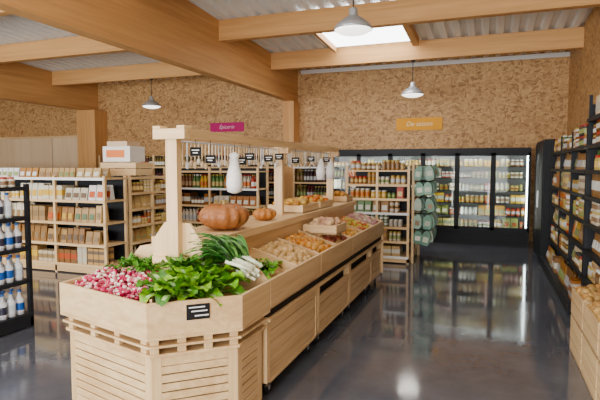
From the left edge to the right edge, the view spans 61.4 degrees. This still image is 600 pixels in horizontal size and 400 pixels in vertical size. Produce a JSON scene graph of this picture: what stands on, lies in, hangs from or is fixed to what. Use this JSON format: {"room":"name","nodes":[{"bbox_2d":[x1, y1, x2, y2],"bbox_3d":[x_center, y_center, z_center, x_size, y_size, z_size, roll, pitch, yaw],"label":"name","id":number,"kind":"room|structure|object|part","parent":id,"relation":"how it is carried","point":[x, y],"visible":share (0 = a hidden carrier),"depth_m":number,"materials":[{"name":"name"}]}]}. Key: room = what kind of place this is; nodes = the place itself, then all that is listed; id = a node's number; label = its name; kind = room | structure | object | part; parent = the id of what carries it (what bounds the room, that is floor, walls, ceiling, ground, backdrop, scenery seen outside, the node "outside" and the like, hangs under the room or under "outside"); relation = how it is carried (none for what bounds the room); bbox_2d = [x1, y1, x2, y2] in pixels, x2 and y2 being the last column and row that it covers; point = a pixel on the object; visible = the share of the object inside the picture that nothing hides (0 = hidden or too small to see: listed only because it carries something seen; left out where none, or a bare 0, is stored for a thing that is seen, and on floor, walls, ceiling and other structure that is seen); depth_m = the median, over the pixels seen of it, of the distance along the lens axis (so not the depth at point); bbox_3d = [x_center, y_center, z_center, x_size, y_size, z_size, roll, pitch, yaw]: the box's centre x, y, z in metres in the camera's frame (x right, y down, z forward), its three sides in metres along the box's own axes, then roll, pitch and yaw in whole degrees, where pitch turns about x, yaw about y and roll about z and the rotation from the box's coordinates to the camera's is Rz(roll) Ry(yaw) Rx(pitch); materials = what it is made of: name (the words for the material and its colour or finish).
{"room":"food shop","nodes":[
{"label":"food shop","id":0,"kind":"room"},
{"bbox_2d":[0,50,569,241],"bbox_3d":[-2.591,-1.426,13.742,17.760,4.300,0.100,1,4,20],"label":"wall","id":1,"kind":"structure","parent":0,"point":[512,103],"depth_m":12.11,"materials":[{"name":"brown wood"}]},
{"bbox_2d":[0,135,76,138],"bbox_3d":[-8.586,-1.947,15.822,4.850,0.060,0.100,1,4,20],"label":"trim","id":2,"kind":"structure","parent":1,"relation":"attached to","point":[74,136],"depth_m":15.57,"materials":[{"name":"brown wood"}]},
{"bbox_2d":[0,138,77,167],"bbox_3d":[-8.582,-0.670,15.920,4.850,2.500,0.075,1,4,20],"label":"lining","id":3,"kind":"object","parent":1,"relation":"attached to","point":[39,152],"depth_m":15.64,"materials":[{"name":"beige wood"}]},
{"bbox_2d":[210,122,243,131],"bbox_3d":[-1.940,-1.934,13.392,1.000,0.240,0.035,1,4,20],"label":"wall sign","id":4,"kind":"object","parent":1,"relation":"attached to","point":[228,126],"visible":1,"depth_m":13.37,"materials":[{"name":"pink plastic"}]},
{"bbox_2d":[396,117,442,130],"bbox_3d":[2.750,-1.757,11.665,1.040,0.280,0.035,1,4,20],"label":"wall sign","id":5,"kind":"object","parent":1,"relation":"attached to","point":[430,123],"visible":1,"depth_m":11.65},
{"bbox_2d":[301,52,569,73],"bbox_3d":[2.825,-3.107,11.546,5.960,0.090,0.040,1,4,20],"label":"trim","id":6,"kind":"structure","parent":1,"relation":"attached to","point":[560,54],"depth_m":11.38,"materials":[{"name":"white paint"}]},
{"bbox_2d":[0,242,592,399],"bbox_3d":[-5.384,1.276,6.356,17.760,0.100,16.200,1,4,20],"label":"floor","id":7,"kind":"structure","parent":0,"point":[456,321],"depth_m":4.73,"materials":[{"name":"concrete"}]},
{"bbox_2d":[0,177,33,335],"bbox_3d":[-3.226,0.578,4.516,0.490,1.540,1.540,1,4,20],"label":"metal shelf","id":8,"kind":"object","parent":7,"relation":"on","point":[13,315],"visible":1,"depth_m":5.02,"materials":[{"name":"black metal"}]},
{"bbox_2d":[0,168,128,273],"bbox_3d":[-4.633,0.276,8.409,3.900,1.620,0.512,1,4,20],"label":"wooden shelf","id":9,"kind":"object","parent":7,"relation":"on","point":[79,216],"visible":0.82,"depth_m":7.91,"materials":[{"name":"brown wood"}]},
{"bbox_2d":[76,110,107,167],"bbox_3d":[-6.029,-0.961,14.727,0.650,3.240,0.500,1,4,20],"label":"wood column","id":10,"kind":"structure","parent":7,"relation":"on","point":[91,124],"depth_m":14.46,"materials":[{"name":"brown wood"}]},
{"bbox_2d":[111,168,154,212],"bbox_3d":[-6.406,0.027,12.255,6.500,1.600,0.512,1,4,20],"label":"wooden shelf","id":11,"kind":"object","parent":7,"relation":"on","point":[113,168],"visible":0.02,"depth_m":11.17,"materials":[{"name":"brown wood"}]},
{"bbox_2d":[111,175,166,254],"bbox_3d":[-2.742,0.318,8.684,0.560,1.500,1.190,1,4,20],"label":"wooden shelf","id":12,"kind":"object","parent":7,"relation":"on","point":[143,223],"visible":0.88,"depth_m":8.49,"materials":[{"name":"brown wood"}]},
{"bbox_2d":[100,141,152,174],"bbox_3d":[-2.867,-0.689,8.363,0.700,0.548,0.450,1,4,20],"label":"stacked boxes","id":13,"kind":"object","parent":12,"relation":"on","point":[115,151],"visible":0.9,"depth_m":8.20,"materials":[{"name":"white cardboard"}]},
{"bbox_3d":[-2.950,0.248,8.757,0.015,1.330,1.110,1,4,20],"label":"panel","id":14,"kind":"part","parent":12,"relation":"part of","materials":[{"name":"beige wood"}]},
{"bbox_2d":[99,154,273,223],"bbox_3d":[-3.024,-0.239,13.602,5.500,1.950,0.512,1,4,20],"label":"shelf","id":15,"kind":"object","parent":7,"relation":"on","point":[159,162],"visible":0.08,"depth_m":13.54,"materials":[{"name":"brown wood"}]},
{"bbox_2d":[163,167,268,226],"bbox_3d":[-1.764,0.133,10.541,2.200,1.620,0.512,1,4,20],"label":"wooden shelf","id":16,"kind":"object","parent":7,"relation":"on","point":[201,187],"visible":0.38,"depth_m":10.41,"materials":[{"name":"brown wood"}]},
{"bbox_2d":[59,125,383,399],"bbox_3d":[-0.255,0.343,5.183,1.310,1.920,4.819,1,4,20],"label":"display stand","id":17,"kind":"object","parent":7,"relation":"on","point":[122,348],"visible":0.91,"depth_m":3.43,"materials":[{"name":"brown wood"}]},
{"bbox_2d":[74,267,158,302],"bbox_3d":[-1.133,0.568,3.391,0.928,0.169,0.509,3,5,34],"label":"radishes","id":18,"kind":"object","parent":17,"relation":"in","point":[123,284],"visible":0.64,"depth_m":3.37,"materials":[{"name":"pink food"}]},
{"bbox_2d":[103,253,162,272],"bbox_3d":[-1.107,0.454,3.659,0.559,0.107,0.327,1,4,20],"label":"bunch","id":19,"kind":"object","parent":17,"relation":"in","point":[140,264],"visible":0.74,"depth_m":3.62,"materials":[{"name":"green plant"}]},
{"bbox_2d":[135,253,250,306],"bbox_3d":[-0.721,0.499,3.204,0.700,0.253,0.693,-4,5,-45],"label":"lettuce","id":20,"kind":"object","parent":17,"relation":"in","point":[181,281],"visible":0.99,"depth_m":3.12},
{"bbox_2d":[178,233,262,280],"bbox_3d":[-0.494,0.370,3.401,0.472,0.321,0.599,1,4,20],"label":"bunch","id":21,"kind":"object","parent":17,"relation":"on","point":[233,251],"visible":1,"depth_m":3.34,"materials":[{"name":"green plant"}]},
{"bbox_2d":[199,200,248,229],"bbox_3d":[-0.596,0.117,3.969,0.394,0.231,0.394,1,4,20],"label":"pumpkin","id":22,"kind":"object","parent":17,"relation":"on","point":[217,216],"visible":1,"depth_m":3.83,"materials":[{"name":"orange food"}]},
{"bbox_3d":[-0.224,-0.017,5.169,0.400,1.200,3.760,1,4,20],"label":"overhead frame","id":23,"kind":"part","parent":17,"relation":"part of","materials":[{"name":"brown wood"}]},
{"bbox_2d":[253,207,275,219],"bbox_3d":[-0.326,0.124,4.671,0.223,0.123,0.214,1,4,20],"label":"pumpkin","id":24,"kind":"object","parent":17,"relation":"on","point":[264,213],"visible":1,"depth_m":4.60,"materials":[{"name":"orange food"}]},
{"bbox_2d":[255,257,281,279],"bbox_3d":[-0.330,0.508,3.805,0.415,0.142,0.532,1,4,20],"label":"spinach leaves","id":25,"kind":"object","parent":17,"relation":"in","point":[268,267],"visible":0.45,"depth_m":3.73,"materials":[{"name":"green plant"}]},
{"bbox_2d":[257,241,313,264],"bbox_3d":[-0.489,0.463,4.459,1.202,0.215,0.523,1,4,20],"label":"potatoes","id":26,"kind":"object","parent":17,"relation":"in","point":[284,250],"visible":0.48,"depth_m":4.22,"materials":[{"name":"beige food"}]},
{"bbox_2d":[285,232,331,252],"bbox_3d":[-0.300,0.431,4.980,1.216,0.224,0.507,1,4,20],"label":"onions","id":27,"kind":"object","parent":17,"relation":"in","point":[301,239],"visible":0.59,"depth_m":4.76,"materials":[{"name":"orange food"}]},
{"bbox_2d":[303,216,346,234],"bbox_3d":[0.269,0.256,5.368,0.360,0.168,0.400,1,4,20],"label":"tray","id":28,"kind":"object","parent":17,"relation":"on","point":[321,225],"depth_m":5.23,"materials":[{"name":"brown wood"}]},
{"bbox_2d":[305,231,346,243],"bbox_3d":[-0.102,0.387,5.515,1.214,0.202,0.530,1,4,20],"label":"beetroots","id":29,"kind":"object","parent":17,"relation":"in","point":[338,238],"visible":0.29,"depth_m":5.26,"materials":[{"name":"red food"}]},
{"bbox_2d":[342,227,358,236],"bbox_3d":[0.100,0.354,6.037,1.210,0.214,0.516,1,4,20],"label":"carrots","id":30,"kind":"object","parent":17,"relation":"in","point":[350,231],"visible":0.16,"depth_m":5.80,"materials":[{"name":"orange food"}]},
{"bbox_2d":[340,216,368,229],"bbox_3d":[0.278,0.325,6.570,1.218,0.217,0.515,1,4,20],"label":"apples","id":31,"kind":"object","parent":17,"relation":"in","point":[358,224],"visible":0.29,"depth_m":6.34,"materials":[{"name":"yellow food"}]},
{"bbox_2d":[347,212,377,225],"bbox_3d":[0.495,0.281,7.122,1.215,0.226,0.582,1,4,20],"label":"turnips","id":32,"kind":"object","parent":17,"relation":"in","point":[358,216],"visible":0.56,"depth_m":6.87,"materials":[{"name":"pink food"}]},
{"bbox_2d":[283,101,298,198],"bbox_3d":[-0.217,-0.821,12.646,0.280,3.240,0.380,1,4,20],"label":"wood column","id":33,"kind":"structure","parent":7,"relation":"on","point":[290,108],"depth_m":12.45,"materials":[{"name":"brown wood"}]},
{"bbox_2d":[293,154,326,197],"bbox_3d":[0.343,-0.155,12.359,0.920,1.950,0.512,1,4,20],"label":"shelf","id":34,"kind":"object","parent":7,"relation":"on","point":[307,180],"visible":0.3,"depth_m":12.23,"materials":[{"name":"brown wood"}]},
{"bbox_3d":[0.429,-0.236,12.587,0.918,1.780,0.014,1,4,20],"label":"panel","id":35,"kind":"part","parent":34,"relation":"part of","materials":[{"name":"beige wood"}]},
{"bbox_2d":[346,160,417,263],"bbox_3d":[1.496,0.162,9.121,1.100,1.751,1.112,1,4,20],"label":"wooden shelf","id":36,"kind":"object","parent":7,"relation":"on","point":[383,191],"visible":0.79,"depth_m":8.62,"materials":[{"name":"brown wood"}]},
{"bbox_2d":[411,162,439,262],"bbox_3d":[2.190,0.200,8.794,0.390,1.720,1.007,1,4,20],"label":"display rack","id":37,"kind":"object","parent":7,"relation":"on","point":[425,234],"visible":1,"depth_m":8.41,"materials":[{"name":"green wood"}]},
{"bbox_2d":[334,147,531,247],"bbox_3d":[2.766,-0.113,11.213,4.220,2.020,0.880,1,4,20],"label":"display cabinet","id":38,"kind":"object","parent":7,"relation":"on","point":[482,196],"visible":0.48,"depth_m":10.71,"materials":[{"name":"black metal"}]},
{"bbox_2d":[533,139,555,259],"bbox_3d":[4.664,-0.016,9.170,0.680,2.100,1.500,1,4,20],"label":"tall cabinet","id":39,"kind":"object","parent":7,"relation":"on","point":[543,162],"visible":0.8,"depth_m":8.61,"materials":[{"name":"metal"}]},
{"bbox_2d":[540,124,587,312],"bbox_3d":[3.822,0.125,6.873,0.693,2.128,3.100,1,4,20],"label":"metal shelf","id":40,"kind":"object","parent":7,"relation":"on","point":[562,264],"visible":0.82,"depth_m":6.48,"materials":[{"name":"black metal"}]},
{"bbox_3d":[3.887,0.150,6.851,0.555,2.080,3.100,1,4,20],"label":"frame","id":41,"kind":"part","parent":40,"relation":"part of","materials":[{"name":"black metal"}]},
{"bbox_2d":[570,284,599,370],"bbox_3d":[2.467,1.050,4.264,0.250,0.633,0.560,1,4,20],"label":"crate","id":42,"kind":"object","parent":7,"relation":"on","point":[580,295],"visible":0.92,"depth_m":4.23,"materials":[{"name":"brown wood"}]},
{"bbox_2d":[581,95,599,285],"bbox_3d":[2.638,0.215,3.498,0.573,2.402,3.950,1,4,20],"label":"metal shelf","id":43,"kind":"object","parent":7,"relation":"on","point":[591,250],"visible":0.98,"depth_m":5.25,"materials":[{"name":"black metal"}]},
{"bbox_2d":[581,300,599,399],"bbox_3d":[2.260,1.083,3.702,0.247,0.641,0.560,1,4,20],"label":"crate","id":44,"kind":"object","parent":7,"relation":"on","point":[591,311],"visible":0.97,"depth_m":3.70,"materials":[{"name":"brown wood"}]},
{"bbox_2d":[596,325,599,399],"bbox_3d":[2.049,1.125,3.142,0.250,0.632,0.560,1,4,20],"label":"crate","id":45,"kind":"object","parent":7,"relation":"on","point":[598,374],"visible":1,"depth_m":3.42,"materials":[{"name":"brown wood"}]},
{"bbox_2d":[0,0,593,83],"bbox_3d":[-5.285,-3.213,6.018,17.970,0.812,16.200,1,4,20],"label":"ceiling","id":46,"kind":"structure","parent":0,"point":[14,28],"depth_m":9.26,"materials":[{"name":"metal"}]},
{"bbox_2d":[0,10,12,15],"bbox_3d":[-5.233,-3.026,7.935,6.050,0.360,0.140,1,4,20],"label":"joist","id":47,"kind":"object","parent":46,"relation":"attached to","point":[2,13],"depth_m":7.66,"materials":[{"name":"brown wood"}]},
{"bbox_2d":[0,62,98,109],"bbox_3d":[-8.788,-2.838,7.342,0.200,1.498,16.000,1,4,20],"label":"timber beam","id":48,"kind":"structure","parent":46,"relation":"attached to","point":[19,82],"depth_m":12.90,"materials":[{"name":"brown wood"}]},
{"bbox_2d":[0,36,129,63],"bbox_3d":[-4.435,-3.072,10.093,6.050,0.360,0.140,1,4,20],"label":"joist","id":49,"kind":"object","parent":46,"relation":"attached to","point":[74,46],"depth_m":10.23,"materials":[{"name":"brown wood"}]},
{"bbox_2d":[52,62,204,85],"bbox_3d":[-3.637,-3.119,12.252,6.050,0.360,0.140,1,4,20],"label":"joist","id":50,"kind":"object","parent":46,"relation":"attached to","point":[161,70],"depth_m":12.48,"materials":[{"name":"brown wood"}]},
{"bbox_2d":[0,0,297,101],"bbox_3d":[-2.926,-2.693,5.178,0.200,1.498,16.000,1,4,20],"label":"timber beam","id":51,"kind":"structure","parent":46,"relation":"attached to","point":[179,33],"depth_m":7.57,"materials":[{"name":"brown wood"}]},
{"bbox_2d":[142,79,160,108],"bbox_3d":[-3.614,-2.585,12.280,0.444,0.709,0.444,1,4,20],"label":"pendant lamp","id":52,"kind":"object","parent":46,"relation":"hanging from","point":[151,103],"visible":1,"depth_m":12.19,"materials":[{"name":"metal"}]},
{"bbox_3d":[-3.614,-2.406,12.292,0.444,0.250,0.444,1,4,20],"label":"lamp shade","id":53,"kind":"part","parent":52,"relation":"part of","materials":[{"name":"metal"}]},
{"bbox_2d":[143,105,160,108],"bbox_3d":[-3.614,-2.255,12.302,0.430,0.048,0.430,1,4,20],"label":"diffuser","id":54,"kind":"object","parent":52,"relation":"attached to","point":[146,106],"depth_m":12.18,"materials":[{"name":"white plastic"}]},
{"bbox_2d":[334,0,372,36],"bbox_3d":[0.615,-2.309,5.815,0.444,0.787,0.444,1,4,20],"label":"pendant lamp","id":55,"kind":"object","parent":46,"relation":"hanging from","point":[352,25],"visible":1,"depth_m":5.72,"materials":[{"name":"metal"}]},
{"bbox_2d":[335,25,371,36],"bbox_3d":[0.615,-1.940,5.840,0.430,0.048,0.430,1,4,20],"label":"diffuser","id":56,"kind":"object","parent":55,"relation":"attached to","point":[345,30],"depth_m":5.73,"materials":[{"name":"white plastic"}]},
{"bbox_2d":[314,24,418,52],"bbox_3d":[1.175,-3.075,9.216,1.720,0.224,1.950,1,4,20],"label":"skylight","id":57,"kind":"object","parent":46,"relation":"attached to","point":[332,40],"visible":0.5,"depth_m":9.68,"materials":[{"name":"white glass"}]},
{"bbox_2d":[322,26,409,46],"bbox_3d":[1.142,-3.131,9.224,1.550,0.114,1.950,1,4,20],"label":"diffuser","id":58,"kind":"object","parent":57,"relation":"attached to","point":[393,33],"depth_m":9.73,"materials":[{"name":"white plastic"}]},
{"bbox_2d":[219,0,599,42],"bbox_3d":[1.431,-2.927,7.928,6.060,0.360,0.140,1,4,20],"label":"joist","id":59,"kind":"object","parent":46,"relation":"attached to","point":[390,13],"depth_m":7.90,"materials":[{"name":"brown wood"}]},
{"bbox_2d":[401,60,423,97],"bbox_3d":[2.258,-2.429,10.113,0.444,0.729,0.444,1,4,20],"label":"pendant lamp","id":60,"kind":"object","parent":46,"relation":"hanging from","point":[412,91],"visible":1,"depth_m":10.02,"materials":[{"name":"metal"}]},
{"bbox_3d":[2.258,-2.240,10.126,0.444,0.250,0.444,1,4,20],"label":"lamp shade","id":61,"kind":"part","parent":60,"relation":"part of","materials":[{"name":"metal"}]},
{"bbox_2d":[402,93,422,97],"bbox_3d":[2.258,-2.089,10.136,0.430,0.048,0.430,1,4,20],"label":"diffuser","id":62,"kind":"object","parent":60,"relation":"attached to","point":[410,95],"depth_m":10.01,"materials":[{"name":"white plastic"}]},
{"bbox_2d":[271,27,583,70],"bbox_3d":[2.229,-2.973,10.087,6.060,0.360,0.140,1,4,20],"label":"joist","id":63,"kind":"object","parent":46,"relation":"attached to","point":[564,38],"depth_m":9.85,"materials":[{"name":"brown wood"}]},
{"bbox_2d":[567,7,599,135],"bbox_3d":[2.898,-1.013,3.132,0.100,4.900,16.000,1,4,20],"label":"wall","id":64,"kind":"structure","parent":0,"point":[584,64],"depth_m":8.78,"materials":[{"name":"brown wood"}]}
]}

